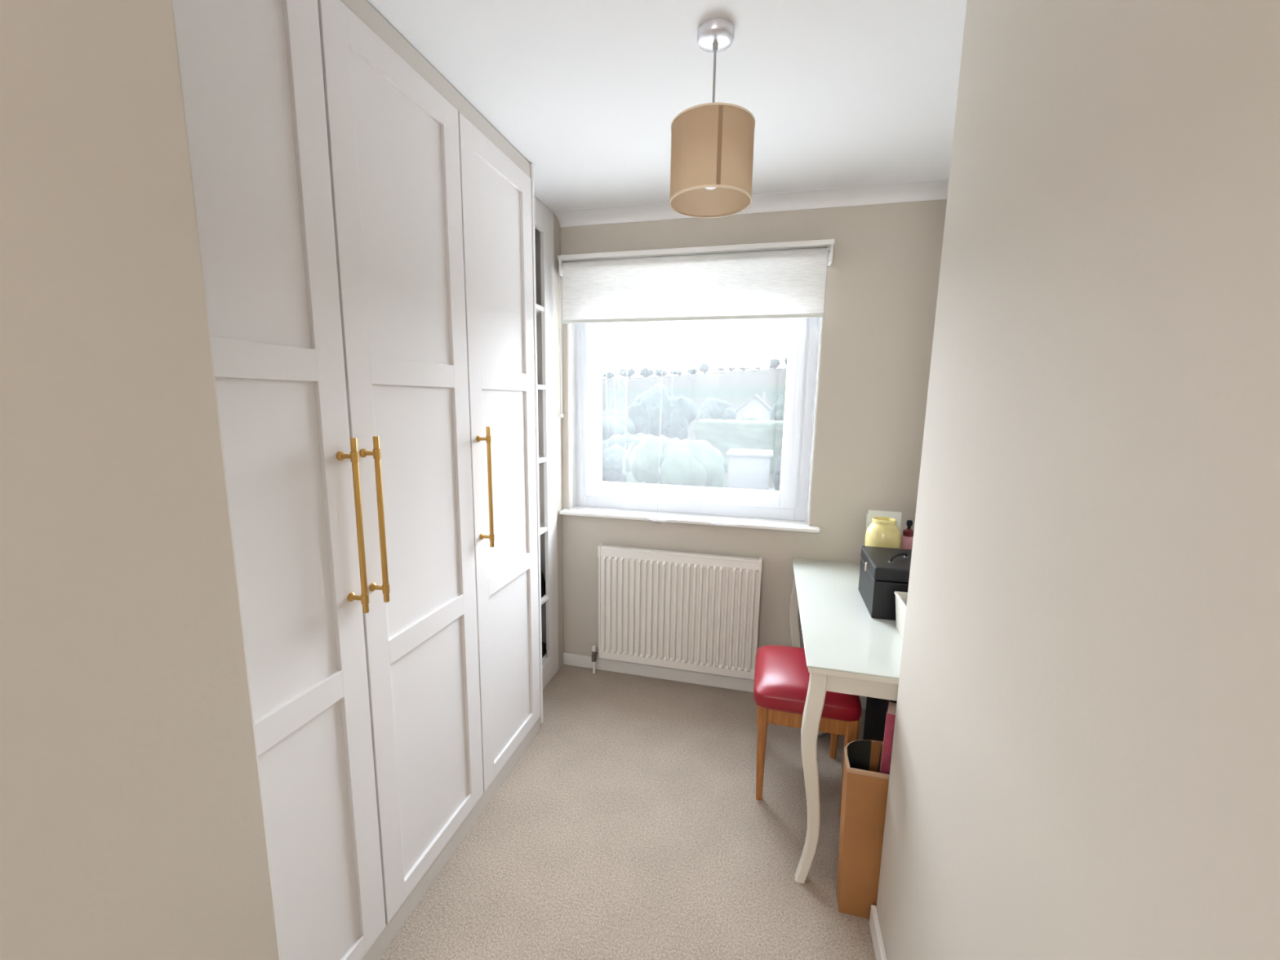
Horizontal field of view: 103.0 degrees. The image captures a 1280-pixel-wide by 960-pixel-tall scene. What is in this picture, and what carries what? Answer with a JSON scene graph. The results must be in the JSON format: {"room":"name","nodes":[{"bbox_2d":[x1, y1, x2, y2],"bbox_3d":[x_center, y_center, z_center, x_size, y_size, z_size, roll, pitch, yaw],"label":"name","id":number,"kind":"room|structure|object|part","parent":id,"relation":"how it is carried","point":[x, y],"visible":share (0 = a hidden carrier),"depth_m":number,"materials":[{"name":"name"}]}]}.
{"room":"dressing room","nodes":[
{"label":"dressing room","id":0,"kind":"room"},
{"bbox_2d":[0,0,280,959],"bbox_3d":[-1.332,0.310,-0.168,1.030,2.402,2.134,3,9,14],"label":"wall","id":1,"kind":"structure","parent":0,"point":[132,823],"depth_m":0.58,"materials":[{"name":"beige paint"}]},
{"bbox_2d":[553,213,564,670],"bbox_3d":[-0.694,-0.141,2.773,0.548,2.402,0.077,3,9,14],"label":"wall","id":2,"kind":"structure","parent":0,"point":[556,223],"depth_m":2.69,"materials":[{"name":"beige paint"}]},
{"bbox_2d":[378,664,875,959],"bbox_3d":[-0.317,1.434,0.900,2.600,0.120,4.550,3,9,14],"label":"floor","id":3,"kind":"structure","parent":0,"point":[632,825],"depth_m":1.73,"materials":[{"name":"beige carpet"}]},
{"bbox_2d":[172,0,542,959],"bbox_3d":[-0.913,0.049,1.552,0.726,2.398,1.440,3,9,14],"label":"wardrobe","id":4,"kind":"object","parent":3,"relation":"on","point":[367,239],"visible":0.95,"depth_m":1.24,"materials":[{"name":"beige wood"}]},
{"bbox_3d":[-0.739,-0.585,0.871,0.010,0.675,0.340,3,9,14],"label":"panel","id":5,"kind":"part","parent":4,"relation":"part of","materials":[{"name":"white paint"}]},
{"bbox_3d":[-0.750,0.141,0.984,0.010,0.670,0.340,3,9,14],"label":"panel","id":6,"kind":"part","parent":4,"relation":"part of","materials":[{"name":"white paint"}]},
{"bbox_3d":[-0.740,0.129,1.001,0.022,2.266,0.444,3,9,14],"label":"door","id":7,"kind":"part","parent":4,"relation":"part of","materials":[{"name":"white paint"}]},
{"bbox_3d":[-0.760,0.864,1.097,0.010,0.670,0.340,3,9,14],"label":"panel","id":8,"kind":"part","parent":4,"relation":"part of","materials":[{"name":"white paint"}]},
{"bbox_3d":[-0.660,0.109,1.175,0.050,0.412,0.021,3,9,14],"label":"handle","id":9,"kind":"part","parent":4,"relation":"part of","materials":[{"name":"gold metal"}]},
{"bbox_3d":[-0.643,0.099,1.240,0.050,0.412,0.021,3,9,14],"label":"handle","id":10,"kind":"part","parent":4,"relation":"part of","materials":[{"name":"gold metal"}]},
{"bbox_3d":[-0.619,-0.656,1.340,0.010,0.675,0.344,3,9,14],"label":"panel","id":11,"kind":"part","parent":4,"relation":"part of","materials":[{"name":"white paint"}]},
{"bbox_3d":[-0.625,0.060,1.452,0.022,2.266,0.485,3,9,14],"label":"door","id":12,"kind":"part","parent":4,"relation":"part of","materials":[{"name":"white paint"}]},
{"bbox_3d":[-0.630,0.070,1.454,0.010,0.670,0.344,3,9,14],"label":"panel","id":13,"kind":"part","parent":4,"relation":"part of","materials":[{"name":"white paint"}]},
{"bbox_3d":[-0.640,0.793,1.567,0.010,0.670,0.344,3,9,14],"label":"panel","id":14,"kind":"part","parent":4,"relation":"part of","materials":[{"name":"white paint"}]},
{"bbox_3d":[-0.520,0.025,1.720,0.050,0.412,0.021,3,9,14],"label":"handle","id":15,"kind":"part","parent":4,"relation":"part of","materials":[{"name":"gold metal"}]},
{"bbox_3d":[-0.500,-0.727,1.806,0.010,0.675,0.333,3,9,14],"label":"panel","id":16,"kind":"part","parent":4,"relation":"part of","materials":[{"name":"white paint"}]},
{"bbox_3d":[-0.505,-0.011,1.918,0.022,2.266,0.474,3,9,14],"label":"door","id":17,"kind":"part","parent":4,"relation":"part of","materials":[{"name":"white paint"}]},
{"bbox_3d":[-0.510,-0.002,1.919,0.010,0.670,0.333,3,9,14],"label":"panel","id":18,"kind":"part","parent":4,"relation":"part of","materials":[{"name":"white paint"}]},
{"bbox_3d":[-0.521,0.722,2.033,0.010,0.670,0.333,3,9,14],"label":"panel","id":19,"kind":"part","parent":4,"relation":"part of","materials":[{"name":"white paint"}]},
{"bbox_3d":[-0.752,-0.070,2.234,0.662,2.368,0.018,3,9,14],"label":"panel","id":20,"kind":"part","parent":4,"relation":"part of","materials":[{"name":"white paint"}]},
{"bbox_2d":[534,196,558,689],"bbox_3d":[-0.761,-0.097,2.500,0.543,2.398,0.490,3,9,14],"label":"bookcase","id":21,"kind":"object","parent":3,"relation":"on","point":[544,216],"visible":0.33,"depth_m":2.59,"materials":[{"name":"beige wood"}]},
{"bbox_3d":[-0.745,-0.815,2.385,0.522,0.022,0.453,3,9,14],"label":"shelf","id":22,"kind":"part","parent":21,"relation":"part of","materials":[{"name":"white wood"}]},
{"bbox_3d":[-0.750,-0.450,2.442,0.522,0.022,0.453,3,9,14],"label":"shelf","id":23,"kind":"part","parent":21,"relation":"part of","materials":[{"name":"white wood"}]},
{"bbox_3d":[-0.755,-0.099,2.497,0.522,0.022,0.453,3,9,14],"label":"shelf","id":24,"kind":"part","parent":21,"relation":"part of","materials":[{"name":"white wood"}]},
{"bbox_2d":[540,568,545,597],"bbox_3d":[-0.570,0.495,2.658,0.140,0.218,0.200,3,9,14],"label":"handbag","id":25,"kind":"object","parent":21,"relation":"on","point":[542,579],"visible":0.08,"depth_m":2.67,"materials":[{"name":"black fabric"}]},
{"bbox_3d":[-0.760,0.257,2.553,0.522,0.022,0.453,3,9,14],"label":"shelf","id":26,"kind":"part","parent":21,"relation":"part of","materials":[{"name":"white wood"}]},
{"bbox_2d":[542,642,546,657],"bbox_3d":[-0.634,0.859,2.733,0.262,0.140,0.091,3,9,14],"label":"shoe","id":27,"kind":"object","parent":21,"relation":"on","point":[544,645],"visible":0.07,"depth_m":2.71,"materials":[{"name":"black fabric"}]},
{"bbox_3d":[-0.766,0.622,2.610,0.522,0.022,0.453,3,9,14],"label":"shelf","id":28,"kind":"part","parent":21,"relation":"part of","materials":[{"name":"white wood"}]},
{"bbox_2d":[753,644,861,816],"bbox_3d":[0.642,0.962,2.033,0.378,0.489,0.403,3,9,14],"label":"stool","id":29,"kind":"object","parent":3,"relation":"on","point":[781,673],"visible":0.71,"depth_m":1.87,"materials":[{"name":"red leather"}]},
{"bbox_3d":[0.454,1.024,1.919,0.042,0.396,0.042,3,9,14],"label":"leg","id":30,"kind":"part","parent":29,"relation":"part of","materials":[{"name":"orange wood"}]},
{"bbox_3d":[0.647,0.845,2.014,0.346,0.066,0.364,3,9,14],"label":"seat rail","id":31,"kind":"part","parent":29,"relation":"part of","materials":[{"name":"orange wood"}]},
{"bbox_2d":[753,644,861,720],"bbox_3d":[0.645,0.767,2.002,0.378,0.093,0.403,3,9,14],"label":"seat cushion","id":32,"kind":"object","parent":29,"relation":"on","point":[781,673],"depth_m":1.86,"materials":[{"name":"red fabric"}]},
{"bbox_3d":[0.835,0.992,2.159,0.042,0.396,0.042,3,9,14],"label":"leg","id":33,"kind":"part","parent":29,"relation":"part of","materials":[{"name":"orange wood"}]},
{"bbox_3d":[0.755,1.040,1.845,0.042,0.396,0.042,3,9,14],"label":"leg","id":34,"kind":"part","parent":29,"relation":"part of","materials":[{"name":"orange wood"}]},
{"bbox_2d":[817,731,826,737],"bbox_3d":[0.811,1.076,2.321,0.191,0.179,0.139,7,11,36],"label":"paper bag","id":35,"kind":"object","parent":3,"relation":"on","point":[820,733],"visible":0.02,"depth_m":2.28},
{"bbox_2d":[789,557,902,883],"bbox_3d":[0.833,0.841,1.996,0.457,0.746,1.072,3,9,14],"label":"desk","id":36,"kind":"object","parent":3,"relation":"on","point":[848,651],"visible":0.47,"depth_m":1.61,"materials":[{"name":"beige paint"}]},
{"bbox_3d":[0.768,0.773,2.513,0.076,0.718,0.066,3,9,14],"label":"leg","id":37,"kind":"part","parent":36,"relation":"part of","materials":[{"name":"beige paint"}]},
{"bbox_3d":[0.528,0.916,1.574,0.076,0.718,0.066,3,9,14],"label":"leg","id":38,"kind":"part","parent":36,"relation":"part of","materials":[{"name":"beige paint"}]},
{"bbox_3d":[0.838,0.476,1.939,0.457,0.006,1.072,3,9,14],"label":"glass","id":39,"kind":"part","parent":36,"relation":"part of","materials":[{"name":"grey glass"}]},
{"bbox_2d":[864,516,901,548],"bbox_3d":[1.021,0.301,2.151,0.137,0.279,0.137,3,9,14],"label":"vase","id":40,"kind":"object","parent":36,"relation":"on","point":[882,531],"visible":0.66,"depth_m":2.09,"materials":[{"name":"ceramic"}]},
{"bbox_2d":[866,510,901,530],"bbox_3d":[1.090,0.278,2.300,0.136,0.287,0.091,3,9,14],"label":"card","id":41,"kind":"object","parent":36,"relation":"on","point":[895,515],"visible":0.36,"depth_m":2.26,"materials":[{"name":"white paper"}]},
{"bbox_2d":[857,546,911,620],"bbox_3d":[0.969,0.374,1.905,0.239,0.209,0.287,3,9,14],"label":"box","id":42,"kind":"object","parent":36,"relation":"on","point":[883,571],"visible":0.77,"depth_m":1.80,"materials":[{"name":"black"}]},
{"bbox_3d":[0.973,0.314,1.895,0.234,0.047,0.287,3,9,14],"label":"lid","id":43,"kind":"part","parent":42,"relation":"part of","materials":[{"name":"black"}]},
{"bbox_3d":[0.953,0.283,1.876,0.123,0.022,0.010,-6,11,-37],"label":"carry handle","id":44,"kind":"part","parent":42,"relation":"part of","materials":[{"name":"black fabric"}]},
{"bbox_2d":[893,591,907,638],"bbox_3d":[0.921,0.459,1.636,0.161,0.123,0.203,3,9,14],"label":"basket","id":45,"kind":"object","parent":36,"relation":"on","point":[900,597],"visible":0.22,"depth_m":1.69,"materials":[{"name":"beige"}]},
{"bbox_2d":[900,520,914,549],"bbox_3d":[1.111,0.305,2.121,0.048,0.283,0.048,3,9,14],"label":"perfume bottle","id":46,"kind":"object","parent":36,"relation":"on","point":[907,539],"visible":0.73,"depth_m":2.09,"materials":[{"name":"pink glass"}]},
{"bbox_3d":[1.110,0.332,2.125,0.048,0.228,0.048,3,9,14],"label":"glass","id":47,"kind":"part","parent":46,"relation":"part of","materials":[{"name":"pink glass"}]},
{"bbox_2d":[835,739,889,919],"bbox_3d":[0.722,1.050,1.530,0.239,0.473,0.156,3,9,14],"label":"waste bin","id":48,"kind":"object","parent":3,"relation":"on","point":[864,791],"visible":0.52,"depth_m":1.48,"materials":[{"name":"brown"}]},
{"bbox_2d":[880,699,896,774],"bbox_3d":[0.722,0.965,1.517,0.037,0.623,0.080,6,10,30],"label":"book","id":49,"kind":"object","parent":48,"relation":"in","point":[891,713],"visible":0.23,"depth_m":1.45,"materials":[{"name":"red paper"}]},
{"bbox_2d":[862,697,897,741],"bbox_3d":[1.005,0.952,1.888,0.229,0.556,0.488,3,9,14],"label":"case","id":50,"kind":"object","parent":3,"relation":"on","point":[876,710],"visible":0.02,"depth_m":1.96,"materials":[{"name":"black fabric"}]},
{"bbox_2d":[365,0,967,212],"bbox_3d":[-0.282,-1.058,0.511,2.600,0.120,4.550,3,9,14],"label":"ceiling","id":51,"kind":"structure","parent":0,"point":[589,93],"depth_m":1.45,"materials":[{"name":"white paint"}]},
{"bbox_2d":[669,17,755,217],"bbox_3d":[0.184,-0.910,1.285,0.211,0.397,0.211,3,9,14],"label":"pendant lamp","id":52,"kind":"object","parent":51,"relation":"hanging from","point":[712,144],"visible":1,"depth_m":1.22,"materials":[{"name":"beige fabric"}]},
{"bbox_3d":[0.182,-0.787,1.304,0.054,0.078,0.054,3,9,14],"label":"bulb","id":53,"kind":"part","parent":52,"relation":"part of","materials":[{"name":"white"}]},
{"bbox_3d":[0.182,-0.804,1.302,0.208,0.182,0.208,3,9,14],"label":"lamp shade","id":54,"kind":"part","parent":52,"relation":"part of","materials":[{"name":"beige fabric"}]},
{"bbox_2d":[560,199,946,657],"bbox_3d":[0.219,-0.121,2.731,2.600,2.402,0.283,3,9,14],"label":"wall","id":55,"kind":"structure","parent":0,"point":[882,277],"depth_m":2.36,"materials":[{"name":"beige paint"}]},
{"bbox_2d":[591,543,762,679],"bbox_3d":[0.190,0.729,2.673,0.930,0.739,0.089,3,9,14],"label":"radiator","id":56,"kind":"object","parent":55,"relation":"attached to","point":[684,611],"visible":0.9,"depth_m":2.63,"materials":[{"name":"white metal"}]},
{"bbox_2d":[600,545,759,563],"bbox_3d":[0.192,0.377,2.606,0.828,0.010,0.046,3,9,14],"label":"grille","id":57,"kind":"object","parent":56,"relation":"attached to","point":[603,548],"depth_m":2.59,"materials":[{"name":"white metal"}]},
{"bbox_2d":[559,257,827,533],"bbox_3d":[0.247,-0.428,2.584,1.330,1.278,0.230,3,9,14],"label":"window","id":58,"kind":"structure","parent":55,"relation":"in","point":[788,508],"depth_m":2.66,"materials":[{"name":"white plastic"}]},
{"bbox_3d":[0.230,0.199,2.649,1.330,0.020,0.162,3,9,14],"label":"sill","id":59,"kind":"part","parent":58,"relation":"part of","materials":[{"name":"white"}]},
{"bbox_3d":[0.282,0.086,2.666,0.125,0.045,0.028,3,9,14],"label":"handle","id":60,"kind":"part","parent":58,"relation":"part of","materials":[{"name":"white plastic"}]},
{"bbox_2d":[557,239,835,417],"bbox_3d":[0.214,-0.685,2.452,1.301,0.797,0.087,3,9,14],"label":"roller blind","id":61,"kind":"object","parent":58,"relation":"attached to","point":[783,279],"visible":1,"depth_m":2.37,"materials":[{"name":"white fabric"}]},
{"bbox_3d":[-0.405,-0.703,2.612,0.005,0.730,0.023,3,9,14],"label":"chain","id":62,"kind":"part","parent":61,"relation":"part of","materials":[{"name":"white plastic"}]},
{"bbox_3d":[0.255,-0.445,2.640,1.126,1.136,0.065,3,9,14],"label":"sash","id":63,"kind":"part","parent":58,"relation":"part of","materials":[{"name":"white plastic"}]},
{"bbox_3d":[0.260,-0.448,2.662,1.250,1.260,0.070,3,9,14],"label":"frame","id":64,"kind":"part","parent":58,"relation":"part of","materials":[{"name":"white plastic"}]},
{"bbox_2d":[563,652,866,709],"bbox_3d":[0.421,1.067,2.704,1.772,0.068,0.016,3,9,14],"label":"baseboard","id":65,"kind":"structure","parent":55,"relation":"attached to","point":[569,659],"depth_m":2.77,"materials":[{"name":"white wood"}]},
{"bbox_2d":[552,178,949,227],"bbox_3d":[0.445,-1.244,2.305,1.772,0.046,0.094,3,9,14],"label":"trim","id":66,"kind":"structure","parent":55,"relation":"attached to","point":[934,189],"depth_m":2.26,"materials":[{"name":"white paint"}]},
{"bbox_2d":[875,0,1279,959],"bbox_3d":[0.563,0.342,-0.197,0.478,2.402,2.998,3,9,14],"label":"wall","id":67,"kind":"structure","parent":0,"point":[1085,762],"depth_m":0.58,"materials":[{"name":"beige paint"}]},
{"bbox_2d":[869,904,887,959],"bbox_3d":[0.320,1.474,0.090,0.014,0.068,2.898,3,9,14],"label":"baseboard","id":68,"kind":"structure","parent":67,"relation":"attached to","point":[874,925],"depth_m":1.41,"materials":[{"name":"white"}]},
{"label":"outside","id":69,"kind":"structure","parent":0,"visible":0},
{"bbox_2d":[602,367,786,488],"bbox_3d":[11.570,-64.418,324.441,700.000,42.298,640.000,3,9,14],"label":"sky","id":70,"kind":"structure","parent":69,"point":[736,388],"depth_m":268.47,"materials":[{"name":"white"}]},
{"bbox_2d":[602,371,615,377],"bbox_3d":[-24.526,-84.037,406.744,10.000,5.691,9.502,3,9,14],"label":"tree","id":71,"kind":"object","parent":70,"relation":"on","point":[607,375],"visible":0.98,"depth_m":403.71,"materials":[{"name":"green plant"}]},
{"bbox_2d":[602,444,626,479],"bbox_3d":[-1.005,-0.749,21.556,1.897,1.528,1.870,3,9,14],"label":"bush","id":72,"kind":"object","parent":70,"relation":"on","point":[613,455],"visible":0.52,"depth_m":20.89,"materials":[{"name":"green plant"}]},
{"bbox_2d":[602,415,635,440],"bbox_3d":[-1.884,-2.336,30.453,3.305,3.070,3.337,3,9,14],"label":"tree","id":73,"kind":"object","parent":70,"relation":"on","point":[611,425],"visible":0.37,"depth_m":29.08,"materials":[{"name":"green plant"}]},
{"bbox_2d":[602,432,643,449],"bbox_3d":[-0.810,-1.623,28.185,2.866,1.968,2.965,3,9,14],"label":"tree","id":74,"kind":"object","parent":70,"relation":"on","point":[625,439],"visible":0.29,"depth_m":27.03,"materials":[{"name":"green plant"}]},
{"bbox_2d":[618,368,635,377],"bbox_3d":[-10.255,-85.483,406.636,13.707,7.258,11.929,3,9,14],"label":"tree","id":75,"kind":"object","parent":70,"relation":"on","point":[623,372],"visible":1,"depth_m":404.20,"materials":[{"name":"green plant"}]},
{"bbox_2d":[639,367,653,377],"bbox_3d":[5.198,-85.932,406.754,12.219,7.753,13.114,3,9,14],"label":"tree","id":76,"kind":"object","parent":70,"relation":"on","point":[644,372],"visible":0.98,"depth_m":402.82,"materials":[{"name":"green plant"}]},
{"bbox_2d":[622,383,697,439],"bbox_3d":[1.499,-4.995,45.627,6.388,7.235,5.699,-5,10,-31],"label":"tree","id":77,"kind":"object","parent":70,"relation":"on","point":[655,411],"visible":0.82,"depth_m":43.70,"materials":[{"name":"green plant"}]},
{"bbox_2d":[654,368,667,376],"bbox_3d":[16.034,-83.268,395.868,10.750,5.512,9.784,3,9,14],"label":"tree","id":78,"kind":"object","parent":70,"relation":"on","point":[660,372],"visible":0.99,"depth_m":392.82,"materials":[{"name":"green plant"}]},
{"bbox_2d":[622,434,725,488],"bbox_3d":[1.080,-0.331,16.338,3.269,2.213,3.338,-2,9,-19],"label":"bush","id":79,"kind":"object","parent":70,"relation":"on","point":[650,459],"visible":0.8,"depth_m":15.10,"materials":[{"name":"green plant"}]},
{"bbox_2d":[670,370,682,374],"bbox_3d":[28.488,-83.757,397.477,9.077,3.689,9.581,3,9,14],"label":"tree","id":80,"kind":"object","parent":70,"relation":"on","point":[673,372],"visible":0.98,"depth_m":394.16,"materials":[{"name":"green plant"}]},
{"bbox_2d":[687,368,697,373],"bbox_3d":[41.195,-85.170,398.331,8.047,4.624,8.221,3,9,14],"label":"tree","id":81,"kind":"object","parent":70,"relation":"on","point":[692,371],"visible":0.96,"depth_m":395.71,"materials":[{"name":"green plant"}]},
{"bbox_2d":[698,362,710,373],"bbox_3d":[49.096,-85.375,387.601,8.021,7.705,7.951,3,9,14],"label":"tree","id":82,"kind":"object","parent":70,"relation":"on","point":[704,367],"visible":1,"depth_m":385.41,"materials":[{"name":"green plant"}]},
{"bbox_2d":[695,396,736,421],"bbox_3d":[8.317,-5.723,55.471,4.596,6.543,4.528,3,9,14],"label":"tree","id":83,"kind":"object","parent":70,"relation":"on","point":[713,408],"visible":0.44,"depth_m":53.67,"materials":[{"name":"green plant"}]},
{"bbox_2d":[716,367,724,371],"bbox_3d":[61.619,-84.608,388.878,6.141,3.544,6.415,3,9,14],"label":"tree","id":84,"kind":"object","parent":70,"relation":"on","point":[719,369],"visible":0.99,"depth_m":387.11,"materials":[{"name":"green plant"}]},
{"bbox_2d":[728,363,736,371],"bbox_3d":[70.545,-86.325,390.223,5.869,5.938,6.103,3,9,14],"label":"tree","id":85,"kind":"object","parent":70,"relation":"on","point":[731,366],"visible":1,"depth_m":388.53,"materials":[{"name":"green plant"}]},
{"bbox_2d":[693,418,783,472],"bbox_3d":[5.673,-1.812,26.636,5.440,2.729,2.855,3,9,14],"label":"hedge","id":86,"kind":"object","parent":70,"relation":"on","point":[723,435],"visible":0.37,"depth_m":25.45,"materials":[{"name":"green plant"}]},
{"bbox_2d":[738,363,750,370],"bbox_3d":[78.005,-84.571,380.659,8.039,5.236,8.539,3,9,14],"label":"tree","id":87,"kind":"object","parent":70,"relation":"on","point":[744,366],"visible":1,"depth_m":378.09,"materials":[{"name":"green plant"}]},
{"bbox_2d":[725,448,773,490],"bbox_3d":[4.138,-0.322,19.239,1.650,1.510,2.000,3,9,14],"label":"garden shed","id":88,"kind":"object","parent":70,"relation":"on","point":[748,468],"visible":0.88,"depth_m":18.37,"materials":[{"name":"grey"}]},
{"bbox_2d":[741,417,759,420],"bbox_3d":[10.565,-3.920,49.831,3.225,4.459,3.331,3,9,14],"label":"tree","id":89,"kind":"object","parent":70,"relation":"on","point":[743,418],"visible":0.06,"depth_m":49.17,"materials":[{"name":"green plant"}]},
{"bbox_2d":[735,391,771,420],"bbox_3d":[16.530,-8.343,73.277,5.500,8.682,7.600,3,9,14],"label":"gabled house","id":90,"kind":"structure","parent":70,"relation":"on","point":[754,407],"depth_m":69.62,"materials":[{"name":"grey"}]},
{"bbox_2d":[751,360,764,369],"bbox_3d":[88.521,-86.227,381.640,8.797,7.134,7.705,3,9,14],"label":"tree","id":91,"kind":"object","parent":70,"relation":"on","point":[758,365],"visible":1,"depth_m":379.43,"materials":[{"name":"green plant"}]},
{"bbox_2d":[767,358,780,368],"bbox_3d":[100.408,-87.277,382.599,9.560,7.978,9.510,3,9,14],"label":"tree","id":92,"kind":"object","parent":70,"relation":"on","point":[772,363],"visible":0.96,"depth_m":379.06,"materials":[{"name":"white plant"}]},
{"bbox_2d":[767,393,785,420],"bbox_3d":[16.747,-6.437,59.501,3.511,7.336,3.565,-1,9,-9],"label":"tree","id":93,"kind":"object","parent":70,"relation":"on","point":[777,412],"visible":0.33,"depth_m":58.19,"materials":[{"name":"green plant"}]},
{"bbox_2d":[772,456,782,491],"bbox_3d":[4.857,-0.065,17.500,0.574,1.514,0.609,3,9,14],"label":"bush","id":94,"kind":"object","parent":70,"relation":"on","point":[777,469],"visible":0.42,"depth_m":17.39,"materials":[{"name":"green plant"}]}
]}

